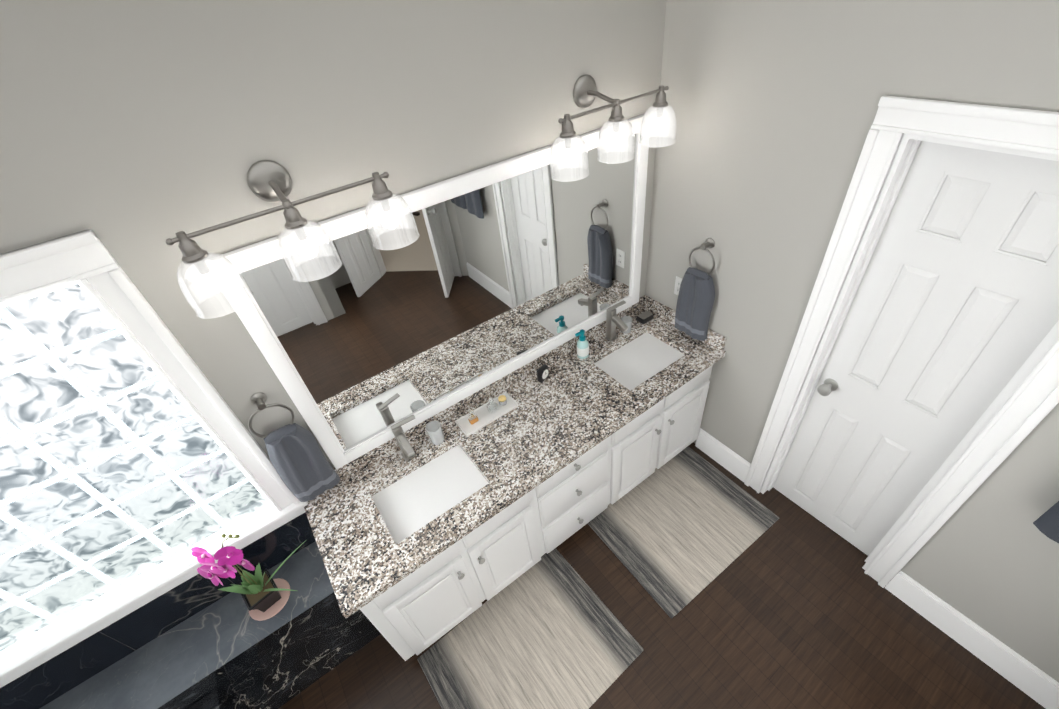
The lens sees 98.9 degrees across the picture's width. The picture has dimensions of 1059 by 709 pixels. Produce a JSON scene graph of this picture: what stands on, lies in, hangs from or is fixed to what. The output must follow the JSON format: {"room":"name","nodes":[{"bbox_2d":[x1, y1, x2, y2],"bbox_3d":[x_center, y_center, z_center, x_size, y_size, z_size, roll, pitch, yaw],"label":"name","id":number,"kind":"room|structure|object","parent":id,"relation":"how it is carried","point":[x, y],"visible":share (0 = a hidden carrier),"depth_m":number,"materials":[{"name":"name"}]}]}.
{"room":"bathroom","nodes":[
{"label":"bathroom","id":0,"kind":"room"},
{"bbox_2d":[0,0,666,664],"bbox_3d":[-1.059,0.211,1.763,4.440,2.738,0.120,-29,44,-23],"label":"wall","id":1,"kind":"structure","parent":0,"point":[134,134],"depth_m":1.32,"materials":[{"name":"grey paint"}]},
{"bbox_2d":[0,230,307,687],"bbox_3d":[-1.653,0.469,1.388,1.404,1.360,0.167,-29,44,-23],"label":"window","id":2,"kind":"structure","parent":1,"relation":"in","point":[118,467],"depth_m":1.52,"materials":[{"name":"white glass"}]},
{"bbox_2d":[165,160,418,318],"bbox_3d":[-0.700,-0.398,1.337,0.682,0.284,0.266,-29,44,-23],"label":"lamp","id":3,"kind":"object","parent":1,"relation":"attached to","point":[213,285],"visible":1,"depth_m":1.29,"materials":[{"name":"white glass"}]},
{"bbox_2d":[248,392,339,501],"bbox_3d":[-0.951,0.379,1.812,0.184,0.560,0.100,-29,44,-23],"label":"towel ring","id":4,"kind":"object","parent":1,"relation":"attached to","point":[305,470],"visible":1,"depth_m":1.82,"materials":[{"name":"grey fabric"}]},
{"bbox_2d":[221,114,648,468],"bbox_3d":[-0.159,-0.302,2.061,1.888,1.039,0.031,-29,44,-23],"label":"framed mirror","id":5,"kind":"object","parent":1,"relation":"attached to","point":[492,273],"visible":0.83,"depth_m":1.95,"materials":[{"name":"white mirror"}]},
{"bbox_2d":[325,295,647,490],"bbox_3d":[-0.145,0.144,2.407,2.157,0.084,0.021,-29,44,-23],"label":"backsplash","id":6,"kind":"structure","parent":1,"relation":"attached to","point":[358,464],"depth_m":2.34,"materials":[{"name":"stone"}]},
{"bbox_2d":[550,75,676,181],"bbox_3d":[0.311,-0.951,1.823,0.648,0.284,0.266,-29,44,-23],"label":"lamp","id":7,"kind":"object","parent":1,"relation":"attached to","point":[569,160],"visible":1,"depth_m":1.79,"materials":[{"name":"white glass"}]},
{"bbox_2d":[278,442,1044,708],"bbox_3d":[2.147,2.435,0.841,7.200,0.100,7.450,-29,44,-23],"label":"floor","id":8,"kind":"structure","parent":0,"point":[794,606],"depth_m":2.18,"materials":[{"name":"brown wood"}]},
{"bbox_2d":[0,512,380,708],"bbox_3d":[-1.432,1.753,1.519,2.033,0.796,1.247,-29,44,-23],"label":"tub surround","id":9,"kind":"object","parent":8,"relation":"on","point":[198,641],"visible":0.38,"depth_m":1.90,"materials":[{"name":"black stone"}]},
{"bbox_2d":[191,534,303,620],"bbox_3d":[-1.077,0.854,1.807,0.346,0.554,0.277,-29,44,-23],"label":"potted orchid","id":10,"kind":"object","parent":9,"relation":"on","point":[265,594],"visible":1,"depth_m":1.87,"materials":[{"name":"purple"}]},
{"bbox_2d":[417,548,642,708],"bbox_3d":[-0.004,1.473,2.226,0.890,0.012,0.680,-30,45,-24],"label":"rug","id":11,"kind":"object","parent":8,"relation":"on","point":[548,631],"visible":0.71,"depth_m":2.23,"materials":[{"name":"beige fabric"}]},
{"bbox_2d":[360,355,724,660],"bbox_3d":[0.083,0.646,2.548,2.121,0.830,0.584,-29,44,-23],"label":"bathroom vanity","id":12,"kind":"object","parent":8,"relation":"on","point":[417,612],"depth_m":2.26,"materials":[{"name":"white wood"}]},
{"bbox_2d":[304,311,725,617],"bbox_3d":[0.028,0.329,2.257,2.157,0.037,0.596,-29,44,-23],"label":"countertop","id":13,"kind":"structure","parent":12,"relation":"on","point":[559,419],"depth_m":2.10,"materials":[{"name":"stone"}]},
{"bbox_2d":[391,415,415,462],"bbox_3d":[-0.532,0.402,2.060,0.118,0.223,0.147,-29,44,-23],"label":"faucet","id":14,"kind":"object","parent":13,"relation":"on","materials":[{"name":"silver metal"}]},
{"bbox_2d":[372,443,487,542],"bbox_3d":[-0.432,0.661,2.067,0.486,0.149,0.346,-29,44,-23],"label":"sink","id":15,"kind":"object","parent":13,"relation":"in","point":[428,490],"depth_m":2.03,"materials":[{"name":"white ceramic"}]},
{"bbox_2d":[426,421,444,444],"bbox_3d":[-0.449,0.377,2.171,0.072,0.100,0.072,-29,44,-23],"label":"tumbler","id":16,"kind":"object","parent":13,"relation":"on","point":[438,438],"visible":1,"depth_m":2.17,"materials":[{"name":"white"}]},
{"bbox_2d":[455,392,518,436],"bbox_3d":[-0.217,0.270,2.266,0.310,0.090,0.120,-29,44,-23],"label":"tray","id":17,"kind":"object","parent":13,"relation":"on","point":[480,417],"visible":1,"depth_m":2.28,"materials":[{"name":"white ceramic"}]},
{"bbox_2d":[537,364,548,382],"bbox_3d":[0.072,0.102,2.426,0.035,0.078,0.072,22,48,30],"label":"desk clock","id":18,"kind":"object","parent":13,"relation":"on","point":[542,373],"visible":1,"depth_m":2.41,"materials":[{"name":"black plastic"}]},
{"bbox_2d":[575,329,588,358],"bbox_3d":[0.289,-0.059,2.502,0.079,0.178,0.068,-29,44,-23],"label":"soap bottle","id":19,"kind":"object","parent":13,"relation":"on","point":[582,347],"visible":1,"depth_m":2.49,"materials":[{"name":"teal"}]},
{"bbox_2d":[604,300,627,342],"bbox_3d":[0.519,-0.173,2.565,0.118,0.223,0.147,-29,44,-23],"label":"faucet","id":20,"kind":"object","parent":13,"relation":"on","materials":[{"name":"silver metal"}]},
{"bbox_2d":[621,316,631,333],"bbox_3d":[0.568,-0.173,2.664,0.068,0.085,0.068,-29,44,-23],"label":"tumbler","id":21,"kind":"object","parent":13,"relation":"on","point":[628,324],"visible":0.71,"depth_m":2.66,"materials":[{"name":"white"}]},
{"bbox_2d":[596,331,683,390],"bbox_3d":[0.619,0.087,2.572,0.486,0.149,0.346,-29,44,-23],"label":"sink","id":22,"kind":"object","parent":13,"relation":"in","point":[640,358],"depth_m":2.55,"materials":[{"name":"white ceramic"}]},
{"bbox_2d":[636,310,653,323],"bbox_3d":[0.699,-0.225,2.741,0.088,0.037,0.060,-29,44,-23],"label":"box","id":23,"kind":"object","parent":13,"relation":"on","point":[646,316],"visible":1,"depth_m":2.73,"materials":[{"name":"black"}]},
{"bbox_2d":[587,446,778,618],"bbox_3d":[0.886,0.970,2.672,0.890,0.012,0.680,-28,44,-22],"label":"rug","id":24,"kind":"object","parent":8,"relation":"on","point":[679,532],"visible":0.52,"depth_m":2.63,"materials":[{"name":"beige fabric"}]},
{"bbox_2d":[645,0,1058,681],"bbox_3d":[1.476,-0.088,1.709,0.120,2.738,2.600,-29,44,-23],"label":"wall","id":25,"kind":"structure","parent":0,"point":[773,104],"depth_m":1.78,"materials":[{"name":"grey paint"}]},
{"bbox_2d":[674,276,681,294],"bbox_3d":[0.840,-0.377,2.535,0.008,0.116,0.070,-29,44,-23],"label":"electrical outlet plate","id":26,"kind":"object","parent":25,"relation":"attached to","point":[678,280],"visible":0.48,"depth_m":2.54,"materials":[{"name":"white plastic"}]},
{"bbox_2d":[644,297,725,350],"bbox_3d":[0.887,-0.188,2.631,0.021,0.084,0.561,-29,44,-23],"label":"backsplash","id":27,"kind":"structure","parent":25,"relation":"attached to","point":[714,339],"depth_m":2.68,"materials":[{"name":"stone"}]},
{"bbox_2d":[675,238,714,340],"bbox_3d":[0.877,-0.339,2.382,0.100,0.555,0.208,-29,44,-23],"label":"towel ring","id":28,"kind":"object","parent":25,"relation":"attached to","point":[695,300],"visible":1,"depth_m":2.38,"materials":[{"name":"grey fabric"}]},
{"bbox_2d":[695,428,1058,708],"bbox_3d":[1.708,1.039,2.333,0.016,0.178,2.045,-29,44,-23],"label":"baseboard","id":29,"kind":"structure","parent":25,"relation":"attached to","point":[1031,680],"depth_m":2.04,"materials":[{"name":"white wood"}]},
{"bbox_2d":[744,96,1058,587],"bbox_3d":[1.505,0.152,1.889,0.145,2.135,0.790,-29,44,-23],"label":"door","id":30,"kind":"structure","parent":25,"relation":"attached to","point":[915,401],"depth_m":1.68,"materials":[{"name":"white wood"}]},
{"bbox_2d":[1033,501,1058,542],"bbox_3d":[1.909,0.513,1.208,0.099,0.544,0.708,-29,44,-23],"label":"towel","id":31,"kind":"object","parent":25,"relation":"attached to","point":[1046,523],"visible":1,"depth_m":1.52,"materials":[{"name":"grey fabric"}]}
]}

